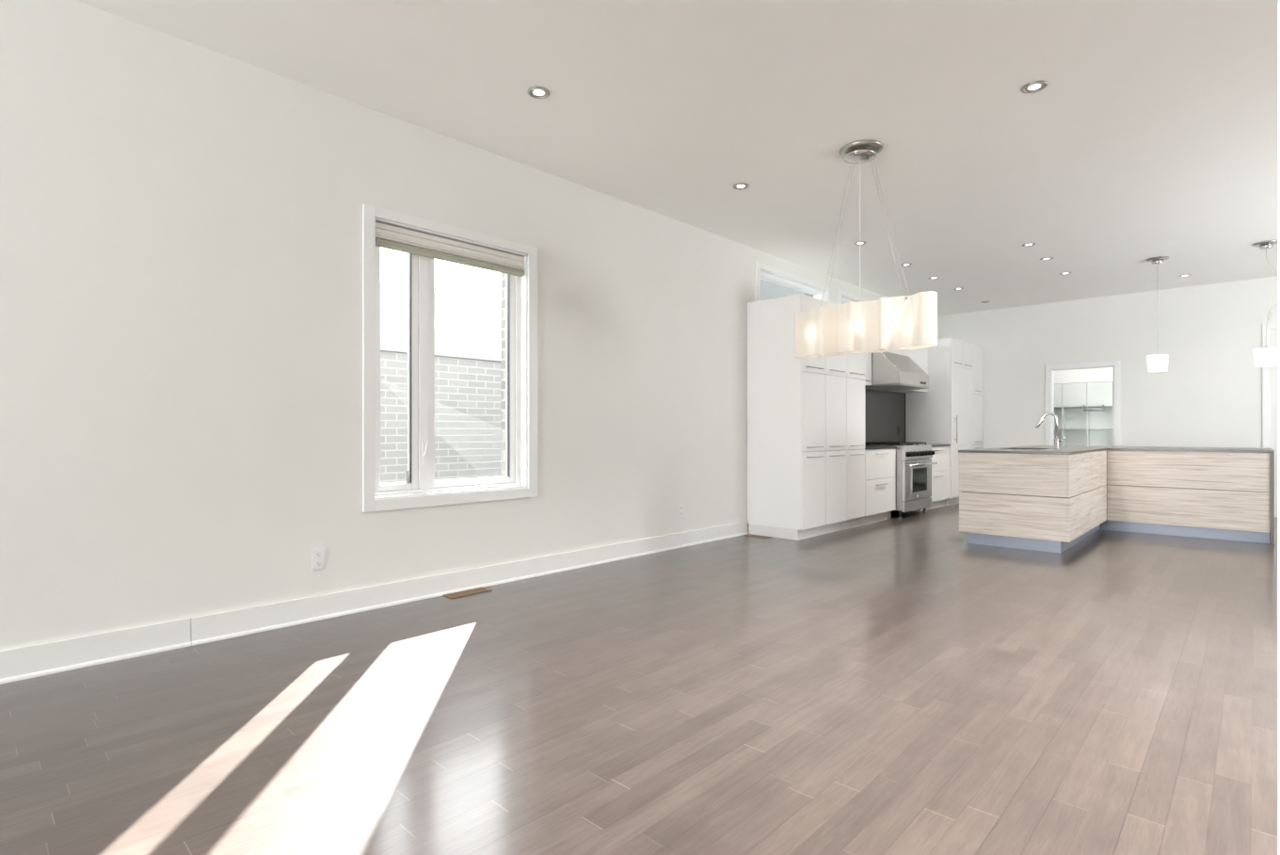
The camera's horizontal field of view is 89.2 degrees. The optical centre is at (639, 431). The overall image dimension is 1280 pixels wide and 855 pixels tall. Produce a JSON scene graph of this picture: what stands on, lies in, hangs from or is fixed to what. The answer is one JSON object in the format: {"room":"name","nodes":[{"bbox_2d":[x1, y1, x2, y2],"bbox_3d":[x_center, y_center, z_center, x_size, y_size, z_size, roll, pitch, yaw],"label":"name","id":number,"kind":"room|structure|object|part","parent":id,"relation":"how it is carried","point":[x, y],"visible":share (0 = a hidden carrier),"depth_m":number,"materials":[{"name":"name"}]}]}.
{"room":"open-plan dining room","nodes":[
{"label":"open-plan dining room","id":0,"kind":"room"},
{"bbox_2d":[0,0,939,650],"bbox_3d":[-1.342,-0.450,4.411,0.160,3.060,18.550,0,0,44],"label":"wall","id":1,"kind":"structure","parent":0,"point":[181,220],"depth_m":3.51,"materials":[{"name":"paint"}]},
{"bbox_2d":[311,547,325,570],"bbox_3d":[-1.854,0.731,3.747,0.010,0.122,0.074,0,0,44],"label":"wall outlet","id":2,"kind":"object","parent":1,"relation":"attached to","point":[318,555],"visible":1,"depth_m":3.74,"materials":[{"name":"plastic"}]},
{"bbox_2d":[316,550,321,557],"bbox_3d":[-1.852,0.704,3.745,0.004,0.034,0.032,0,0,44],"label":"receptacle","id":3,"kind":"object","parent":2,"relation":"attached to","point":[318,552],"depth_m":3.75,"materials":[{"name":"plastic"}]},
{"bbox_2d":[316,560,321,566],"bbox_3d":[-1.852,0.758,3.745,0.004,0.034,0.032,0,0,44],"label":"receptacle","id":4,"kind":"object","parent":2,"relation":"attached to","point":[318,562],"depth_m":3.75,"materials":[{"name":"plastic"}]},
{"bbox_2d":[0,520,748,684],"bbox_3d":[-3.261,1.011,2.253,0.026,0.138,12.778,0,0,44],"label":"baseboard","id":5,"kind":"structure","parent":1,"relation":"attached to","point":[22,663],"depth_m":3.65,"materials":[{"name":"paint"}]},
{"bbox_2d":[362,203,537,511],"bbox_3d":[-1.282,-0.449,4.459,0.177,1.865,1.310,0,0,44],"label":"window","id":6,"kind":"structure","parent":1,"relation":"in","point":[420,488],"depth_m":4.31,"materials":[{"name":"paint"}]},
{"bbox_3d":[-1.589,-0.454,4.198,0.055,1.658,0.307,0,0,44],"label":"sash","id":7,"kind":"part","parent":6,"relation":"part of","materials":[{"name":"white plastic"}]},
{"bbox_3d":[-1.415,0.139,4.287,0.047,0.161,0.026,0,0,44],"label":"lock lever","id":8,"kind":"part","parent":6,"relation":"part of","materials":[{"name":"white plastic"}]},
{"bbox_3d":[-1.319,-0.454,4.485,0.087,1.730,1.158,0,0,44],"label":"frame","id":9,"kind":"part","parent":6,"relation":"part of","materials":[{"name":"white plastic"}]},
{"bbox_2d":[375,222,525,276],"bbox_3d":[-1.259,-1.230,4.430,0.058,0.140,1.130,0,0,44],"label":"window blind","id":10,"kind":"object","parent":6,"relation":"attached to","point":[387,236],"visible":0.85,"depth_m":4.36,"materials":[{"name":"fabric"}]},
{"bbox_3d":[-1.196,-0.454,4.612,0.055,1.658,0.712,0,0,44],"label":"sash","id":11,"kind":"part","parent":6,"relation":"part of","materials":[{"name":"white plastic"}]},
{"bbox_3d":[-1.101,0.375,4.636,0.043,0.049,0.191,0,0,44],"label":"crank handle","id":12,"kind":"part","parent":6,"relation":"part of","materials":[{"name":"white plastic"}]},
{"bbox_2d":[501,272,813,476],"bbox_3d":[-1.452,-0.550,4.515,0.138,3.260,18.550,0,0,44],"label":"trim","id":13,"kind":"structure","parent":1,"relation":"attached to","point":[503,274],"depth_m":5.00,"materials":[{"name":"paint"}]},
{"bbox_2d":[678,504,684,517],"bbox_3d":[0.389,0.740,6.111,0.010,0.120,0.072,0,0,44],"label":"wall outlet","id":14,"kind":"object","parent":1,"relation":"attached to","point":[680,506],"visible":1,"depth_m":6.10,"materials":[{"name":"plastic"}]},
{"bbox_2d":[754,261,830,302],"bbox_3d":[1.768,-1.615,7.673,0.176,0.450,1.675,0,0,44],"label":"window","id":15,"kind":"structure","parent":1,"relation":"in","point":[818,294],"depth_m":7.53,"materials":[{"name":"paint"}]},
{"bbox_3d":[1.752,-1.603,7.705,0.108,0.363,1.528,0,0,44],"label":"frame","id":16,"kind":"part","parent":15,"relation":"part of","materials":[{"name":"white plastic"}]},
{"bbox_2d":[837,289,871,304],"bbox_3d":[3.077,-1.615,9.051,0.176,0.450,1.675,0,0,44],"label":"window","id":17,"kind":"structure","parent":1,"relation":"in","point":[840,300],"depth_m":8.63,"materials":[{"name":"paint"}]},
{"bbox_3d":[3.061,-1.603,9.084,0.108,0.363,1.528,0,0,44],"label":"frame","id":18,"kind":"part","parent":17,"relation":"part of","materials":[{"name":"white plastic"}]},
{"bbox_2d":[864,352,871,385],"bbox_3d":[2.565,-0.988,8.128,0.380,0.775,0.873,0,0,44],"label":"upper cabinet","id":19,"kind":"object","parent":1,"relation":"attached to","point":[868,356],"visible":0.11,"depth_m":8.26,"materials":[{"name":"white paint"}]},
{"bbox_2d":[864,388,905,442],"bbox_3d":[3.104,-0.213,8.962,0.017,0.772,2.826,0,0,44],"label":"backsplash","id":20,"kind":"structure","parent":1,"relation":"attached to","point":[885,411],"depth_m":9.43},
{"bbox_2d":[886,350,901,354],"bbox_3d":[3.187,-1.215,8.809,0.346,0.320,0.964,0,0,44],"label":"upper cabinet","id":21,"kind":"object","parent":1,"relation":"attached to","point":[891,351],"visible":0.02,"depth_m":8.90,"materials":[{"name":"white paint"}]},
{"bbox_2d":[864,351,928,391],"bbox_3d":[3.326,-0.812,8.683,0.701,0.471,0.968,0,0,44],"label":"range hood","id":22,"kind":"object","parent":1,"relation":"attached to","point":[890,371],"visible":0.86,"depth_m":8.32,"materials":[{"name":"metal"}]},
{"bbox_2d":[887,347,927,393],"bbox_3d":[3.873,-0.988,9.506,0.380,0.775,0.972,0,0,44],"label":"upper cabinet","id":23,"kind":"object","parent":1,"relation":"attached to","point":[920,356],"visible":0.27,"depth_m":9.53,"materials":[{"name":"white paint"}]},
{"bbox_3d":[3.811,-0.988,9.229,0.020,0.771,0.483,0,0,44],"label":"door","id":24,"kind":"part","parent":23,"relation":"part of","materials":[{"name":"white paint"}]},
{"bbox_3d":[4.146,-0.988,9.582,0.020,0.771,0.483,0,0,44],"label":"door","id":25,"kind":"part","parent":23,"relation":"part of","materials":[{"name":"white paint"}]},
{"bbox_2d":[0,502,1277,854],"bbox_3d":[2.323,1.110,2.345,8.000,0.060,20.600,0,0,44],"label":"floor","id":26,"kind":"structure","parent":0,"point":[893,685],"depth_m":2.44,"materials":[{"name":"brown wood"}]},
{"bbox_2d":[443,586,492,598],"bbox_3d":[-1.157,1.077,4.362,0.116,0.006,0.305,0,0,44],"label":"floor vent","id":27,"kind":"object","parent":26,"relation":"in","point":[478,589],"visible":1,"depth_m":4.35,"materials":[{"name":"brown wood"}]},
{"bbox_2d":[744,533,771,538],"bbox_3d":[1.218,1.077,6.723,0.270,0.006,0.100,0,0,44],"label":"floor vent","id":28,"kind":"object","parent":26,"relation":"in","point":[749,535],"visible":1,"depth_m":6.71,"materials":[{"name":"brown wood"}]},
{"bbox_2d":[747,293,825,540],"bbox_3d":[1.551,-0.148,6.835,0.690,2.454,0.478,0,0,44],"label":"tall cabinet","id":29,"kind":"object","parent":26,"relation":"on","point":[786,393],"visible":0.99,"depth_m":6.65,"materials":[{"name":"white paint"}]},
{"bbox_3d":[1.769,-0.990,6.628,0.020,0.766,0.476,0,0,44],"label":"door","id":30,"kind":"part","parent":29,"relation":"part of","materials":[{"name":"white paint"}]},
{"bbox_3d":[1.769,-0.204,6.628,0.020,0.797,0.476,0,0,44],"label":"door","id":31,"kind":"part","parent":29,"relation":"part of","materials":[{"name":"white paint"}]},
{"bbox_3d":[1.769,0.584,6.628,0.020,0.772,0.476,0,0,44],"label":"door","id":32,"kind":"part","parent":29,"relation":"part of","materials":[{"name":"white paint"}]},
{"bbox_2d":[820,301,846,534],"bbox_3d":[1.881,-0.148,7.183,0.690,2.454,0.478,0,0,44],"label":"tall cabinet","id":33,"kind":"object","parent":26,"relation":"on","point":[835,374],"visible":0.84,"depth_m":6.97,"materials":[{"name":"white paint"}]},
{"bbox_3d":[2.100,-0.990,6.976,0.020,0.766,0.476,0,0,44],"label":"door","id":34,"kind":"part","parent":33,"relation":"part of","materials":[{"name":"white paint"}]},
{"bbox_3d":[2.100,-0.204,6.976,0.020,0.797,0.476,0,0,44],"label":"door","id":35,"kind":"part","parent":33,"relation":"part of","materials":[{"name":"white paint"}]},
{"bbox_3d":[2.100,0.584,6.976,0.020,0.772,0.476,0,0,44],"label":"door","id":36,"kind":"part","parent":33,"relation":"part of","materials":[{"name":"white paint"}]},
{"bbox_2d":[841,352,864,529],"bbox_3d":[2.211,-0.148,7.530,0.690,2.454,0.475,0,0,44],"label":"tall cabinet","id":37,"kind":"object","parent":26,"relation":"on","point":[855,376],"visible":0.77,"depth_m":7.31,"materials":[{"name":"white paint"}]},
{"bbox_3d":[2.429,-0.990,7.323,0.020,0.766,0.473,0,0,44],"label":"door","id":38,"kind":"part","parent":37,"relation":"part of","materials":[{"name":"white paint"}]},
{"bbox_3d":[2.429,-0.204,7.323,0.020,0.797,0.473,0,0,44],"label":"door","id":39,"kind":"part","parent":37,"relation":"part of","materials":[{"name":"white paint"}]},
{"bbox_3d":[2.429,0.584,7.323,0.020,0.772,0.473,0,0,44],"label":"door","id":40,"kind":"part","parent":37,"relation":"part of","materials":[{"name":"white paint"}]},
{"bbox_2d":[861,448,895,525],"bbox_3d":[2.675,0.640,8.019,0.690,0.880,0.867,0,0,44],"label":"base cabinet","id":41,"kind":"object","parent":26,"relation":"on","point":[880,464],"visible":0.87,"depth_m":7.79,"materials":[{"name":"white paint"}]},
{"bbox_3d":[2.893,0.378,7.812,0.020,0.351,0.865,0,0,44],"label":"drawer","id":42,"kind":"part","parent":41,"relation":"part of","materials":[{"name":"white paint"}]},
{"bbox_3d":[2.893,0.763,7.812,0.020,0.413,0.865,0,0,44],"label":"drawer","id":43,"kind":"part","parent":41,"relation":"part of","materials":[{"name":"white paint"}]},
{"bbox_2d":[864,445,896,448],"bbox_3d":[2.668,0.187,8.026,0.671,0.026,0.868,0,0,44],"label":"countertop","id":44,"kind":"structure","parent":41,"relation":"on","point":[866,446],"depth_m":7.77,"materials":[{"name":"grey stone"}]},
{"bbox_2d":[864,441,937,518],"bbox_3d":[3.367,0.608,8.627,0.818,0.944,0.942,0,0,44],"label":"range cooker","id":45,"kind":"object","parent":26,"relation":"on","point":[914,463],"visible":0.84,"depth_m":8.27,"materials":[{"name":"metal"}]},
{"bbox_2d":[871,444,924,447],"bbox_3d":[3.332,0.181,8.660,0.721,0.026,0.942,0,0,44],"label":"cooktop","id":46,"kind":"object","parent":45,"relation":"in","point":[898,445],"depth_m":8.30,"materials":[{"name":"metal"}]},
{"bbox_3d":[3.364,0.275,8.092,0.056,0.070,0.070,0,0,44],"label":"knob","id":47,"kind":"part","parent":45,"relation":"part of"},
{"bbox_3d":[3.596,0.612,8.410,0.034,0.507,0.934,0,0,44],"label":"oven door","id":48,"kind":"part","parent":45,"relation":"part of","materials":[{"name":"metal"}]},
{"bbox_3d":[3.595,0.935,8.411,0.032,0.126,0.934,0,0,44],"label":"kick panel","id":49,"kind":"part","parent":45,"relation":"part of","materials":[{"name":"metal"}]},
{"bbox_3d":[3.599,0.257,8.407,0.042,0.177,0.940,0,0,44],"label":"control panel","id":50,"kind":"part","parent":45,"relation":"part of","materials":[{"name":"metal"}]},
{"bbox_2d":[913,446,949,511],"bbox_3d":[3.980,0.640,9.394,0.690,0.880,0.988,0,0,44],"label":"base cabinet","id":51,"kind":"object","parent":26,"relation":"on","point":[940,472],"visible":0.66,"depth_m":9.27,"materials":[{"name":"white paint"}]},
{"bbox_2d":[915,443,950,446],"bbox_3d":[3.973,0.187,9.400,0.671,0.026,0.990,0,0,44],"label":"countertop","id":52,"kind":"structure","parent":51,"relation":"on","point":[932,444],"depth_m":9.40,"materials":[{"name":"grey stone"}]},
{"bbox_3d":[4.198,0.378,9.187,0.020,0.351,0.986,0,0,44],"label":"drawer","id":53,"kind":"part","parent":51,"relation":"part of","materials":[{"name":"white paint"}]},
{"bbox_3d":[4.198,0.763,9.187,0.020,0.413,0.986,0,0,44],"label":"drawer","id":54,"kind":"part","parent":51,"relation":"part of","materials":[{"name":"white paint"}]},
{"bbox_2d":[905,337,972,505],"bbox_3d":[4.666,-0.153,10.082,0.738,2.464,0.948,0,0,44],"label":"tall cabinet","id":55,"kind":"object","parent":26,"relation":"on","point":[942,414],"visible":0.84,"depth_m":9.73,"materials":[{"name":"white paint"}]},
{"bbox_3d":[4.650,-0.045,9.567,0.053,0.410,0.016,0,0,44],"label":"handle","id":56,"kind":"part","parent":55,"relation":"part of","materials":[{"name":"silver metal"}]},
{"bbox_3d":[4.736,-1.183,9.710,0.020,0.401,0.441,0,0,44],"label":"door","id":57,"kind":"part","parent":55,"relation":"part of","materials":[{"name":"white paint"}]},
{"bbox_3d":[4.899,-0.004,9.882,0.020,1.948,0.916,0,0,44],"label":"fridge door","id":58,"kind":"part","parent":55,"relation":"part of","materials":[{"name":"white paint"}]},
{"bbox_3d":[5.053,-1.183,10.043,0.020,0.401,0.471,0,0,44],"label":"door","id":59,"kind":"part","parent":55,"relation":"part of","materials":[{"name":"white paint"}]},
{"bbox_2d":[972,344,982,448],"bbox_3d":[5.176,-0.153,10.632,0.720,2.464,0.542,0,0,44],"label":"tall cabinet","id":60,"kind":"object","parent":26,"relation":"on","point":[977,351],"visible":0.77,"depth_m":10.40,"materials":[{"name":"white paint"}]},
{"bbox_3d":[5.405,-0.995,10.414,0.020,0.776,0.540,0,0,44],"label":"door","id":61,"kind":"part","parent":60,"relation":"part of","materials":[{"name":"white paint"}]},
{"bbox_3d":[5.405,-0.204,10.414,0.020,0.797,0.540,0,0,44],"label":"door","id":62,"kind":"part","parent":60,"relation":"part of","materials":[{"name":"white paint"}]},
{"bbox_3d":[5.405,0.584,10.414,0.020,0.772,0.540,0,0,44],"label":"door","id":63,"kind":"part","parent":60,"relation":"part of","materials":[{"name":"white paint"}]},
{"bbox_2d":[959,449,1106,553],"bbox_3d":[4.512,0.638,7.140,0.910,0.882,3.150,0,0,44],"label":"kitchen island","id":64,"kind":"object","parent":26,"relation":"on","point":[1051,503],"visible":0.92,"depth_m":6.02,"materials":[{"name":"laminate"}]},
{"bbox_3d":[3.427,0.386,6.012,0.890,0.377,0.020,0,0,44],"label":"panel","id":65,"kind":"part","parent":64,"relation":"part of","materials":[{"name":"laminate"}]},
{"bbox_3d":[3.427,0.771,6.012,0.890,0.383,0.020,0,0,44],"label":"panel","id":66,"kind":"part","parent":64,"relation":"part of","materials":[{"name":"laminate"}]},
{"bbox_3d":[4.428,0.386,6.405,0.020,0.377,1.967,0,0,44],"label":"panel","id":67,"kind":"part","parent":64,"relation":"part of","materials":[{"name":"laminate"}]},
{"bbox_3d":[4.428,0.771,6.405,0.020,0.383,1.967,0,0,44],"label":"panel","id":68,"kind":"part","parent":64,"relation":"part of","materials":[{"name":"laminate"}]},
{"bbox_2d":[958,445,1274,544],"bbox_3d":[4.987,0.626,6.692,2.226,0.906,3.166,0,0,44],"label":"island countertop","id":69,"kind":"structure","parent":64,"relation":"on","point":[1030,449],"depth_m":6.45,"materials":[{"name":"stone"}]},
{"bbox_2d":[1035,412,1065,448],"bbox_3d":[4.225,-0.016,6.689,0.272,0.377,0.056,0,0,44],"label":"kitchen faucet","id":70,"kind":"object","parent":69,"relation":"on","point":[1056,439],"visible":1,"depth_m":6.65,"materials":[{"name":"silver metal"}]},
{"bbox_3d":[4.223,-0.071,6.691,0.142,0.267,0.025,0,0,44],"label":"spout","id":71,"kind":"part","parent":70,"relation":"part of","materials":[{"name":"silver metal"}]},
{"bbox_2d":[1054,381,1113,446],"bbox_3d":[7.508,0.127,10.825,2.053,1.904,0.200,0,0,44],"label":"pantry shelving","id":72,"kind":"object","parent":26,"relation":"on","point":[1079,426],"visible":0.28,"depth_m":10.87,"materials":[{"name":"white wood"}]},
{"bbox_3d":[7.042,-0.625,11.144,0.346,0.399,0.020,0,0,44],"label":"cabinet door","id":73,"kind":"part","parent":72,"relation":"part of","materials":[{"name":"white wood"}]},
{"bbox_3d":[7.361,-0.065,10.972,0.331,0.018,0.150,0,0,44],"label":"shelf","id":74,"kind":"part","parent":72,"relation":"part of","materials":[{"name":"white wood"}]},
{"bbox_3d":[7.295,-0.625,10.903,0.346,0.399,0.020,0,0,44],"label":"cabinet door","id":75,"kind":"part","parent":72,"relation":"part of","materials":[{"name":"white wood"}]},
{"bbox_3d":[7.570,0.077,10.891,2.035,1.805,0.019,0,0,44],"label":"panel","id":76,"kind":"part","parent":72,"relation":"part of","materials":[{"name":"white wood"}]},
{"bbox_2d":[1083,404,1103,411],"bbox_3d":[7.460,-0.395,10.688,0.271,0.110,0.064,0,0,44],"label":"towel holder","id":77,"kind":"object","parent":72,"relation":"attached to","point":[1102,408],"visible":1,"depth_m":10.67,"materials":[{"name":"grey metal"}]},
{"bbox_3d":[7.549,-0.625,10.662,0.346,0.399,0.020,0,0,44],"label":"cabinet door","id":78,"kind":"part","parent":72,"relation":"part of","materials":[{"name":"white wood"}]},
{"bbox_2d":[1100,449,1270,543],"bbox_3d":[5.959,0.638,7.125,1.357,0.882,1.180,0,0,44],"label":"kitchen island","id":79,"kind":"object","parent":26,"relation":"on","point":[1216,495],"visible":0.98,"depth_m":6.63,"materials":[{"name":"laminate"}]},
{"bbox_3d":[5.587,0.386,6.678,1.281,0.377,0.020,0,0,44],"label":"panel","id":80,"kind":"part","parent":79,"relation":"part of","materials":[{"name":"laminate"}]},
{"bbox_3d":[5.587,0.771,6.678,1.281,0.383,0.020,0,0,44],"label":"panel","id":81,"kind":"part","parent":79,"relation":"part of","materials":[{"name":"laminate"}]},
{"bbox_2d":[75,0,1277,316],"bbox_3d":[1.600,-2.055,1.700,8.160,0.150,18.670,0,0,44],"label":"ceiling","id":82,"kind":"structure","parent":0,"point":[1152,131],"depth_m":4.00,"materials":[{"name":"paint"}]},
{"bbox_2d":[528,86,549,98],"bbox_3d":[-0.589,-1.976,3.784,0.128,0.008,0.128,0,0,44],"label":"recessed light","id":83,"kind":"object","parent":82,"relation":"in","point":[537,92],"visible":1,"depth_m":3.78,"materials":[{"name":"silver metal"}]},
{"bbox_2d":[733,182,749,189],"bbox_3d":[0.810,-1.976,5.224,0.128,0.008,0.128,0,0,44],"label":"recessed light","id":84,"kind":"object","parent":82,"relation":"in","point":[742,185],"visible":1,"depth_m":5.21,"materials":[{"name":"metal"}]},
{"bbox_2d":[853,240,866,245],"bbox_3d":[2.305,-1.976,6.798,0.128,0.008,0.128,0,0,44],"label":"recessed light","id":85,"kind":"object","parent":82,"relation":"in","point":[861,242],"visible":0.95,"depth_m":6.79,"materials":[{"name":"metal"}]},
{"bbox_2d":[794,140,937,358],"bbox_3d":[1.548,-1.270,4.543,1.030,1.420,0.290,0,0,44],"label":"linear chandelier","id":86,"kind":"object","parent":82,"relation":"hanging from","point":[908,322],"visible":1,"depth_m":4.47,"materials":[{"name":"beige fabric"}]},
{"bbox_3d":[1.301,-0.729,4.770,0.191,0.338,0.361,0,0,-38],"label":"lamp shade","id":87,"kind":"part","parent":86,"relation":"part of","materials":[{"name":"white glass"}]},
{"bbox_3d":[1.540,-1.399,4.549,0.005,1.014,0.005,0,0,44],"label":"power cord","id":88,"kind":"part","parent":86,"relation":"part of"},
{"bbox_3d":[1.551,-0.729,4.538,0.345,0.338,0.210,0,0,34],"label":"lamp shade","id":89,"kind":"part","parent":86,"relation":"part of","materials":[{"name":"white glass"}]},
{"bbox_3d":[1.793,-0.729,4.318,0.365,0.338,0.224,0,0,44],"label":"lamp shade","id":90,"kind":"part","parent":86,"relation":"part of","materials":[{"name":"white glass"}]},
{"bbox_2d":[1022,242,1036,246],"bbox_3d":[4.099,-1.976,6.848,0.128,0.008,0.128,0,0,44],"label":"recessed light","id":91,"kind":"object","parent":82,"relation":"in","point":[1026,244],"visible":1,"depth_m":6.83,"materials":[{"name":"metal"}]},
{"bbox_2d":[1021,80,1047,93],"bbox_3d":[2.261,-1.976,3.722,0.128,0.008,0.128,0,0,44],"label":"recessed light","id":92,"kind":"object","parent":82,"relation":"in","point":[1036,86],"visible":1,"depth_m":3.72,"materials":[{"name":"metal"}]},
{"bbox_2d":[1040,256,1053,260],"bbox_3d":[4.636,-1.976,7.405,0.128,0.008,0.128,0,0,44],"label":"recessed light","id":93,"kind":"object","parent":82,"relation":"in","point":[1045,258],"visible":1,"depth_m":7.39,"materials":[{"name":"metal"}]},
{"bbox_2d":[1146,256,1169,371],"bbox_3d":[5.906,-1.336,7.410,0.210,1.288,0.210,0,0,44],"label":"pendant light","id":94,"kind":"object","parent":82,"relation":"hanging from","point":[1158,362],"visible":1,"depth_m":7.35,"materials":[{"name":"silver metal"}]},
{"bbox_3d":[5.906,-0.784,7.410,0.196,0.185,0.196,0,0,44],"label":"lamp shade","id":95,"kind":"part","parent":94,"relation":"part of","materials":[{"name":"white glass"}]},
{"bbox_2d":[1178,273,1191,276],"bbox_3d":[6.885,-1.976,8.205,0.128,0.008,0.128,0,0,44],"label":"recessed light","id":96,"kind":"object","parent":82,"relation":"in","point":[1185,275],"visible":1,"depth_m":8.19,"materials":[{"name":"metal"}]},
{"bbox_2d":[1252,240,1277,367],"bbox_3d":[6.555,-1.336,6.790,0.210,1.288,0.219,0,0,-11],"label":"pendant light","id":97,"kind":"object","parent":82,"relation":"hanging from","point":[1266,356],"visible":0.92,"depth_m":6.75,"materials":[{"name":"silver metal"}]},
{"bbox_3d":[6.554,-0.784,6.795,0.196,0.185,0.196,0,0,44],"label":"lamp shade","id":98,"kind":"part","parent":97,"relation":"part of","materials":[{"name":"white glass"}]},
{"bbox_3d":[6.611,-1.409,6.747,0.156,1.022,0.036,0,0,44],"label":"cord","id":99,"kind":"part","parent":97,"relation":"part of","materials":[{"name":"metal"}]},
{"bbox_2d":[939,275,1277,516],"bbox_3d":[8.044,-0.450,8.372,8.000,3.060,0.120,0,0,44],"label":"wall","id":100,"kind":"structure","parent":0,"point":[1209,392],"depth_m":9.12,"materials":[{"name":"paint"}]},
{"bbox_2d":[1045,360,1119,446],"bbox_3d":[6.619,0.022,9.716,0.928,2.114,0.143,0,0,44],"label":"door frame","id":101,"kind":"structure","parent":100,"relation":"in","point":[1049,368],"depth_m":9.73,"materials":[{"name":"paint"}]},
{"bbox_2d":[1262,322,1277,447],"bbox_3d":[8.353,-0.150,7.982,1.015,2.460,0.020,0,0,44],"label":"trim","id":102,"kind":"structure","parent":100,"relation":"attached to","point":[1265,369],"depth_m":8.30,"materials":[{"name":"paint"}]},
{"bbox_2d":[1277,0,1279,854],"bbox_3d":[2.560,-0.450,-0.279,4.043,3.060,0.120,0,0,44],"label":"wall","id":103,"kind":"structure","parent":0,"point":[1278,1],"depth_m":1.09,"materials":[{"name":"paint"}]},
{"label":"outside","id":104,"kind":"structure","parent":0,"visible":0},
{"bbox_3d":[-2.532,1.355,13.434,13.690,0.150,32.000,0,0,44],"label":"ground","id":105,"kind":"structure","parent":104,"visible":0},
{"bbox_2d":[380,281,501,482],"bbox_3d":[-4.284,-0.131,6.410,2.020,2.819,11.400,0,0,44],"label":"window glass","id":106,"kind":"object","parent":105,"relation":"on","point":[468,330],"visible":0.02,"depth_m":7.26,"materials":[{"name":"glass"}]},
{"bbox_2d":[760,278,805,300],"bbox_3d":[3.525,-1.696,15.957,4.400,5.949,12.400,0,0,44],"label":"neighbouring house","id":107,"kind":"structure","parent":105,"relation":"on","point":[769,290],"depth_m":12.12,"materials":[{"name":"grey"}]},
{"bbox_3d":[7.282,-0.295,10.474,2.400,2.750,1.880,0,0,44],"label":"wall","id":108,"kind":"structure","parent":0,"visible":0},
{"bbox_2d":[1054,367,1113,383],"bbox_3d":[7.677,-1.248,10.891,2.196,0.841,0.528,0,0,44],"label":"trim","id":109,"kind":"structure","parent":108,"relation":"attached to","point":[1106,374],"depth_m":10.81,"materials":[{"name":"white paint"}]}
]}

